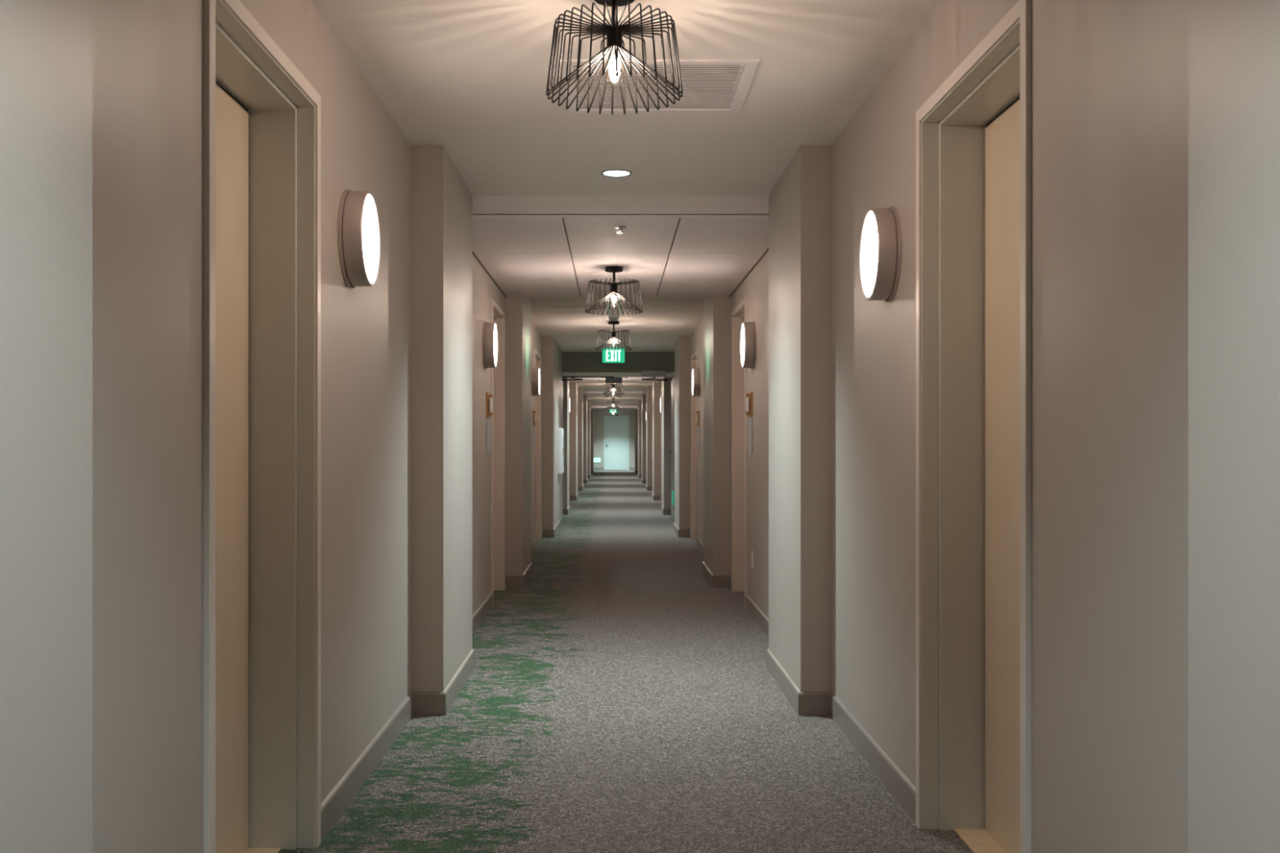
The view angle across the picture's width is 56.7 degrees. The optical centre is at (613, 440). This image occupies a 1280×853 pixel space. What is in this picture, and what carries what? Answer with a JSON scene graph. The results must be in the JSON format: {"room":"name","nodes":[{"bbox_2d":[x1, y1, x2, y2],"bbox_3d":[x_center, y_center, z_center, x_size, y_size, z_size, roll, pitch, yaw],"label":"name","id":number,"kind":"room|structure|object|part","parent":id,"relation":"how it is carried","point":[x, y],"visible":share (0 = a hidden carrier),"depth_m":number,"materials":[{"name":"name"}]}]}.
{"room":"hotel corridor","nodes":[
{"label":"hotel corridor","id":0,"kind":"room"},
{"bbox_2d":[0,0,593,852],"bbox_3d":[-0.966,-0.096,22.300,0.477,2.540,50.600,0,0,0],"label":"wall","id":1,"kind":"structure","parent":0,"point":[101,101],"depth_m":2.27,"materials":[{"name":"paint"}]},
{"bbox_2d":[203,0,320,852],"bbox_3d":[-0.997,0.085,2.977,0.291,2.178,0.953,0,0,0],"label":"door","id":2,"kind":"structure","parent":1,"relation":"in","point":[262,116],"depth_m":3.40,"materials":[{"name":"wood"}]},
{"bbox_3d":[-1.064,0.114,2.977,0.044,2.105,0.823,0,0,0],"label":"panel","id":3,"kind":"part","parent":2,"relation":"part of","materials":[{"name":"brown wood"}]},
{"bbox_2d":[337,189,380,288],"bbox_3d":[-0.826,-0.658,3.870,0.076,0.320,0.318,0,0,0],"label":"wall sconce","id":4,"kind":"object","parent":1,"relation":"attached to","point":[358,236],"visible":1,"depth_m":3.77,"materials":[{"name":"silver metal"}]},
{"bbox_3d":[-0.855,-0.659,3.870,0.018,0.318,0.318,0,0,0],"label":"plate","id":5,"kind":"part","parent":4,"relation":"part of","materials":[{"name":"silver metal"}]},
{"bbox_2d":[320,469,594,843],"bbox_3d":[-0.789,1.124,22.200,0.149,0.100,50.400,0,0,0],"label":"baseboard","id":6,"kind":"structure","parent":1,"relation":"attached to","point":[417,703],"depth_m":4.88,"materials":[{"name":"paint"}]},
{"bbox_2d":[485,391,492,453],"bbox_3d":[-0.847,-0.121,8.150,0.034,0.420,0.200,0,0,0],"label":"room sign","id":7,"kind":"object","parent":1,"relation":"attached to","point":[488,399],"visible":1,"depth_m":8.10,"materials":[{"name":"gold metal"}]},
{"bbox_3d":[-0.860,-0.033,8.150,0.008,0.243,0.200,0,0,0],"label":"glass panel","id":8,"kind":"part","parent":7,"relation":"part of","materials":[{"name":"grey glass"}]},
{"bbox_3d":[-0.859,-0.243,8.150,0.010,0.175,0.200,0,0,0],"label":"brass plate","id":9,"kind":"part","parent":7,"relation":"part of","materials":[{"name":"gold metal"}]},
{"bbox_3d":[-0.840,-0.246,8.150,0.005,0.100,0.110,0,0,0],"label":"number panel","id":10,"kind":"part","parent":7,"relation":"part of","materials":[{"name":"white plastic"}]},
{"bbox_2d":[482,321,497,368],"bbox_3d":[-0.826,-0.643,7.970,0.076,0.320,0.318,0,0,0],"label":"wall sconce","id":11,"kind":"object","parent":1,"relation":"attached to","point":[490,336],"visible":1,"depth_m":7.85,"materials":[{"name":"silver metal"}]},
{"bbox_3d":[-0.855,-0.644,7.970,0.018,0.318,0.318,0,0,0],"label":"plate","id":12,"kind":"part","parent":11,"relation":"part of","materials":[{"name":"silver metal"}]},
{"bbox_2d":[491,298,505,594],"bbox_3d":[-0.997,0.085,8.860,0.291,2.178,0.940,0,0,0],"label":"door","id":13,"kind":"structure","parent":1,"relation":"in","point":[498,315],"depth_m":9.29,"materials":[{"name":"beige wood"}]},
{"bbox_2d":[532,409,536,448],"bbox_3d":[-0.847,-0.121,12.820,0.034,0.420,0.200,0,0,0],"label":"room sign","id":14,"kind":"object","parent":1,"relation":"attached to","point":[534,415],"visible":1,"depth_m":12.73,"materials":[{"name":"gold metal"}]},
{"bbox_3d":[-0.860,-0.033,12.820,0.008,0.243,0.200,0,0,0],"label":"glass panel","id":15,"kind":"part","parent":14,"relation":"part of","materials":[{"name":"grey glass"}]},
{"bbox_3d":[-0.859,-0.243,12.820,0.010,0.175,0.200,0,0,0],"label":"brass plate","id":16,"kind":"part","parent":14,"relation":"part of","materials":[{"name":"gold metal"}]},
{"bbox_2d":[531,366,540,396],"bbox_3d":[-0.826,-0.635,12.700,0.076,0.320,0.318,0,0,0],"label":"wall sconce","id":17,"kind":"object","parent":1,"relation":"attached to","point":[535,372],"visible":1,"depth_m":12.57,"materials":[{"name":"silver metal"}]},
{"bbox_3d":[-0.855,-0.636,12.700,0.018,0.318,0.318,0,0,0],"label":"plate","id":18,"kind":"part","parent":17,"relation":"part of","materials":[{"name":"silver metal"}]},
{"bbox_2d":[533,349,541,540],"bbox_3d":[-0.997,0.085,13.515,0.291,2.178,1.070,0,0,0],"label":"door","id":19,"kind":"structure","parent":1,"relation":"in","point":[537,357],"depth_m":14.01,"materials":[{"name":"beige wood"}]},
{"bbox_2d":[557,427,564,473],"bbox_3d":[-0.687,0.134,15.750,0.080,0.600,0.400,0,0,0],"label":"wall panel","id":20,"kind":"object","parent":1,"relation":"attached to","point":[560,431],"visible":1,"depth_m":15.55,"materials":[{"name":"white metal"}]},
{"bbox_3d":[-0.667,0.134,15.750,0.009,0.580,0.380,0,0,0],"label":"cabinet door","id":21,"kind":"part","parent":20,"relation":"part of","materials":[{"name":"white ceramic"}]},
{"bbox_2d":[568,389,569,501],"bbox_3d":[-0.997,0.085,22.600,0.291,2.178,1.000,0,0,0],"label":"door","id":22,"kind":"structure","parent":1,"relation":"in","point":[569,389],"depth_m":23.06,"materials":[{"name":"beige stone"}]},
{"bbox_2d":[562,351,674,520],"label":"door frame","id":23,"kind":"structure","parent":1,"relation":"in","point":[575,365],"depth_m":16.90,"materials":[{"name":"grey paint"}]},
{"bbox_3d":[-0.650,-0.893,17.122,0.322,0.037,0.316,0,0,23],"label":"closer arm","id":24,"kind":"part","parent":23,"relation":"part of","materials":[{"name":"black metal"}]},
{"bbox_3d":[0.036,0.100,16.974,1.801,2.149,0.172,0,0,0],"label":"frame","id":25,"kind":"part","parent":23,"relation":"part of","materials":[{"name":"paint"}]},
{"bbox_3d":[0.653,-0.893,17.114,0.406,0.037,0.323,0,0,-18],"label":"closer arm","id":26,"kind":"part","parent":23,"relation":"part of","materials":[{"name":"black metal"}]},
{"bbox_2d":[671,490,674,505],"bbox_3d":[0.869,0.834,17.260,0.023,0.200,0.290,0,0,0],"label":"exit sign","id":27,"kind":"object","parent":23,"relation":"attached to","point":[673,491],"visible":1,"depth_m":17.12,"materials":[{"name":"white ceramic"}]},
{"bbox_2d":[593,408,634,467],"bbox_3d":[0.036,-0.046,47.500,1.801,2.440,0.200,0,0,0],"label":"wall","id":28,"kind":"structure","parent":0,"point":[598,415],"depth_m":47.40,"materials":[{"name":"paint"}]},
{"bbox_2d":[593,457,600,462],"bbox_3d":[-0.640,0.774,47.389,0.290,0.200,0.023,0,0,0],"label":"exit sign","id":29,"kind":"object","parent":28,"relation":"attached to","point":[595,460],"visible":1,"depth_m":47.38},
{"bbox_2d":[593,467,634,470],"bbox_3d":[0.036,1.124,47.394,1.777,0.100,0.012,0,0,0],"label":"baseboard","id":30,"kind":"structure","parent":28,"relation":"attached to","point":[594,468],"depth_m":47.39,"materials":[{"name":"paint"}]},
{"bbox_2d":[604,415,629,470],"bbox_3d":[0.137,0.079,47.416,1.017,2.190,0.168,0,0,0],"label":"door","id":31,"kind":"structure","parent":28,"relation":"in","point":[616,428],"depth_m":47.41,"materials":[{"name":"white paint"}]},
{"bbox_2d":[278,470,973,852],"bbox_3d":[0.036,1.204,22.300,2.481,0.060,50.600,0,0,0],"label":"floor","id":32,"kind":"structure","parent":0,"point":[617,700],"depth_m":4.66,"materials":[{"name":"grey carpet"}]},
{"bbox_2d":[312,0,938,409],"bbox_3d":[0.036,-1.247,22.300,1.801,0.198,50.600,0,0,0],"label":"ceiling","id":33,"kind":"structure","parent":0,"point":[468,77],"depth_m":4.86,"materials":[{"name":"paint"}]},
{"bbox_2d":[549,306,595,313],"bbox_3d":[-0.390,-1.263,11.450,0.420,0.006,0.500,0,0,0],"label":"ceiling panel","id":34,"kind":"object","parent":33,"relation":"attached to","point":[554,309],"visible":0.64,"depth_m":11.46,"materials":[{"name":"metal"}]},
{"bbox_3d":[-0.390,-1.264,11.450,0.374,0.004,0.454,0,0,0],"label":"panel door","id":35,"kind":"part","parent":34,"relation":"part of","materials":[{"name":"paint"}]},
{"bbox_2d":[606,398,619,408],"bbox_3d":[0.006,-1.116,35.200,0.384,0.300,0.384,0,0,-14],"label":"lamp","id":36,"kind":"object","parent":33,"relation":"hanging from","point":[612,403],"visible":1,"depth_m":35.14,"materials":[{"name":"black metal"}]},
{"bbox_2d":[602,346,624,362],"bbox_3d":[0.005,-1.156,15.900,0.300,0.220,0.040,0,0,0],"label":"exit sign","id":37,"kind":"object","parent":33,"relation":"hanging from","point":[610,356],"visible":0.8,"depth_m":15.90,"materials":[{"name":"green plastic"}]},
{"bbox_2d":[603,382,623,395],"bbox_3d":[0.006,-1.001,22.000,0.384,0.300,0.384,0,0,-9],"label":"lamp","id":38,"kind":"object","parent":33,"relation":"hanging from","point":[613,384],"visible":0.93,"depth_m":21.97,"materials":[{"name":"black metal"}]},
{"bbox_2d":[604,383,622,397],"bbox_3d":[0.006,-1.116,26.500,0.384,0.300,0.384,0,0,-11],"label":"lamp","id":39,"kind":"object","parent":33,"relation":"hanging from","point":[613,393],"visible":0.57,"depth_m":26.42,"materials":[{"name":"black metal"}]},
{"bbox_2d":[608,407,618,416],"bbox_3d":[0.006,-1.001,40.600,0.384,0.300,0.384,0,0,-17],"label":"lamp","id":40,"kind":"object","parent":33,"relation":"hanging from","point":[613,410],"visible":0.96,"depth_m":40.54,"materials":[{"name":"black metal"}]},
{"bbox_2d":[595,320,631,351],"bbox_3d":[0.006,-1.116,12.600,0.384,0.300,0.384,0,0,-6],"label":"lamp","id":41,"kind":"object","parent":33,"relation":"hanging from","point":[613,339],"visible":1,"depth_m":12.56,"materials":[{"name":"black metal"}]},
{"bbox_2d":[546,0,682,114],"bbox_3d":[0.004,-1.116,3.325,0.384,0.300,0.384,0,0,-2],"label":"lamp","id":42,"kind":"object","parent":33,"relation":"hanging from","point":[614,32],"visible":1,"depth_m":3.31,"materials":[{"name":"black metal"}]},
{"bbox_2d":[606,27,622,50],"bbox_3d":[0.004,-1.129,3.325,0.044,0.058,0.044,0,0,-2],"label":"socket","id":43,"kind":"object","parent":42,"relation":"attached to","point":[611,32],"depth_m":3.31,"materials":[{"name":"black metal"}]},
{"bbox_3d":[0.004,-1.197,3.325,0.017,0.086,0.017,0,0,-2],"label":"stem","id":44,"kind":"part","parent":42,"relation":"part of","materials":[{"name":"black metal"}]},
{"bbox_2d":[585,266,643,315],"bbox_3d":[0.006,-1.001,7.860,0.384,0.300,0.384,0,0,-3],"label":"lamp","id":45,"kind":"object","parent":33,"relation":"hanging from","point":[613,286],"visible":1,"depth_m":7.83,"materials":[{"name":"black metal"}]},
{"bbox_2d":[608,297,619,320],"bbox_3d":[0.005,-1.149,10.050,0.098,0.235,0.300,0,0,0],"label":"bulb","id":46,"kind":"object","parent":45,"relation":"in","point":[615,317],"visible":0.5,"depth_m":9.90,"materials":[{"name":"white glass"}]},
{"bbox_2d":[610,284,617,291],"bbox_3d":[0.006,-1.014,7.860,0.044,0.058,0.044,0,0,-3],"label":"socket","id":47,"kind":"object","parent":45,"relation":"attached to","point":[612,286],"depth_m":7.84,"materials":[{"name":"black metal"}]},
{"bbox_3d":[0.006,-1.082,7.860,0.017,0.086,0.017,0,0,-3],"label":"stem","id":48,"kind":"part","parent":45,"relation":"part of","materials":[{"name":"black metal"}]},
{"bbox_2d":[601,377,626,382],"bbox_3d":[0.010,-1.062,19.949,0.472,0.185,0.062,0,0,0],"label":"emergency light","id":49,"kind":"object","parent":33,"relation":"hanging from","point":[616,380],"visible":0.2,"depth_m":19.92,"materials":[{"name":"black plastic"}]},
{"bbox_2d":[600,168,631,177],"bbox_3d":[0.016,-1.263,5.600,0.146,0.006,0.146,0,0,0],"label":"recessed light","id":50,"kind":"object","parent":33,"relation":"in","point":[615,172],"visible":1,"depth_m":5.61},
{"bbox_2d":[613,226,626,233],"bbox_3d":[0.040,-1.137,6.380,0.068,0.039,0.068,0,0,0],"label":"sprinkler head","id":51,"kind":"object","parent":33,"relation":"attached to","point":[620,228],"visible":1,"depth_m":6.37},
{"bbox_2d":[560,58,759,113],"bbox_3d":[0.155,-1.312,4.242,0.660,0.108,0.625,0,0,0],"label":"ceiling vent","id":52,"kind":"object","parent":33,"relation":"in","point":[698,75],"visible":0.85,"depth_m":4.27,"materials":[{"name":"metal"}]},
{"bbox_2d":[634,0,1279,852],"bbox_3d":[1.040,-0.096,22.300,0.474,2.540,50.600,0,0,0],"label":"wall","id":53,"kind":"structure","parent":0,"point":[1155,124],"depth_m":2.30,"materials":[{"name":"paint"}]},
{"bbox_2d":[660,387,662,501],"bbox_3d":[1.069,0.085,22.600,0.291,2.178,1.000,0,0,0],"label":"door","id":54,"kind":"structure","parent":53,"relation":"in","point":[661,388],"depth_m":23.05,"materials":[{"name":"beige wood"}]},
{"bbox_2d":[660,396,662,413],"bbox_3d":[0.899,-0.645,21.500,0.076,0.320,0.318,0,0,0],"label":"wall sconce","id":55,"kind":"object","parent":53,"relation":"attached to","point":[660,397],"visible":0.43,"depth_m":21.43,"materials":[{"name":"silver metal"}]},
{"bbox_2d":[690,350,697,539],"bbox_3d":[1.069,0.085,13.625,0.291,2.178,0.950,0,0,0],"label":"door","id":56,"kind":"structure","parent":53,"relation":"in","point":[694,357],"depth_m":14.06,"materials":[{"name":"beige wood"}]},
{"bbox_2d":[691,367,700,396],"bbox_3d":[0.899,-0.635,12.850,0.076,0.320,0.318,0,0,0],"label":"wall sconce","id":57,"kind":"object","parent":53,"relation":"attached to","point":[695,379],"visible":1,"depth_m":12.73,"materials":[{"name":"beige metal"}]},
{"bbox_3d":[0.928,-0.636,12.850,0.018,0.318,0.318,0,0,0],"label":"plate","id":58,"kind":"part","parent":57,"relation":"part of","materials":[{"name":"silver metal"}]},
{"bbox_2d":[695,410,699,448],"bbox_3d":[0.920,-0.121,12.950,0.034,0.420,0.200,0,0,0],"label":"room sign","id":59,"kind":"object","parent":53,"relation":"attached to","point":[697,411],"visible":1,"depth_m":12.92,"materials":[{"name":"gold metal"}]},
{"bbox_3d":[0.933,-0.033,12.950,0.008,0.243,0.200,0,0,0],"label":"glass panel","id":60,"kind":"part","parent":59,"relation":"part of","materials":[{"name":"grey glass"}]},
{"bbox_3d":[0.932,-0.243,12.950,0.010,0.175,0.200,0,0,0],"label":"brass plate","id":61,"kind":"part","parent":59,"relation":"part of","materials":[{"name":"gold metal"}]},
{"bbox_2d":[731,297,746,608],"bbox_3d":[1.069,0.085,8.780,0.291,2.178,0.960,0,0,0],"label":"door","id":62,"kind":"structure","parent":53,"relation":"in","point":[739,315],"depth_m":9.22,"materials":[{"name":"beige wood"}]},
{"bbox_2d":[740,320,756,368],"bbox_3d":[0.899,-0.637,7.900,0.076,0.320,0.318,0,0,0],"label":"wall sconce","id":63,"kind":"object","parent":53,"relation":"attached to","point":[748,332],"visible":1,"depth_m":7.78,"materials":[{"name":"silver metal"}]},
{"bbox_3d":[0.928,-0.638,7.900,0.018,0.318,0.318,0,0,0],"label":"plate","id":64,"kind":"part","parent":63,"relation":"part of","materials":[{"name":"silver metal"}]},
{"bbox_2d":[746,391,752,453],"bbox_3d":[0.920,-0.121,8.050,0.034,0.420,0.200,0,0,0],"label":"room sign","id":65,"kind":"object","parent":53,"relation":"attached to","point":[749,399],"visible":1,"depth_m":8.01,"materials":[{"name":"gold metal"}]},
{"bbox_3d":[0.912,-0.246,8.050,0.005,0.100,0.110,0,0,0],"label":"number panel","id":66,"kind":"part","parent":65,"relation":"part of","materials":[{"name":"white plastic"}]},
{"bbox_3d":[0.932,-0.243,8.050,0.010,0.175,0.200,0,0,0],"label":"brass plate","id":67,"kind":"part","parent":65,"relation":"part of","materials":[{"name":"gold metal"}]},
{"bbox_3d":[0.933,-0.033,8.050,0.008,0.243,0.200,0,0,0],"label":"glass panel","id":68,"kind":"part","parent":65,"relation":"part of","materials":[{"name":"grey glass"}]},
{"bbox_2d":[751,550,753,568],"bbox_3d":[0.932,0.794,7.950,0.009,0.116,0.072,0,0,0],"label":"power outlet","id":69,"kind":"object","parent":53,"relation":"attached to","point":[752,551],"visible":1,"depth_m":7.93,"materials":[{"name":"white plastic"}]},
{"bbox_2d":[634,469,915,824],"bbox_3d":[0.864,1.124,22.200,0.146,0.100,50.400,0,0,0],"label":"baseboard","id":70,"kind":"structure","parent":53,"relation":"attached to","point":[804,703],"depth_m":5.07,"materials":[{"name":"paint"}]},
{"bbox_2d":[859,206,902,302],"bbox_3d":[0.899,-0.628,4.000,0.076,0.320,0.318,0,0,0],"label":"wall sconce","id":71,"kind":"object","parent":53,"relation":"attached to","point":[881,239],"visible":1,"depth_m":3.90,"materials":[{"name":"silver metal"}]},
{"bbox_3d":[0.928,-0.629,4.000,0.018,0.318,0.318,0,0,0],"label":"plate","id":72,"kind":"part","parent":71,"relation":"part of","materials":[{"name":"silver metal"}]},
{"bbox_2d":[915,0,1031,852],"bbox_3d":[1.069,0.085,3.138,0.291,2.178,0.965,0,0,0],"label":"door","id":73,"kind":"structure","parent":53,"relation":"in","point":[973,133],"depth_m":3.56,"materials":[{"name":"wood"}]},
{"bbox_3d":[1.137,0.114,3.138,0.044,2.105,0.835,0,0,0],"label":"panel","id":74,"kind":"part","parent":73,"relation":"part of","materials":[{"name":"brown wood"}]}
]}

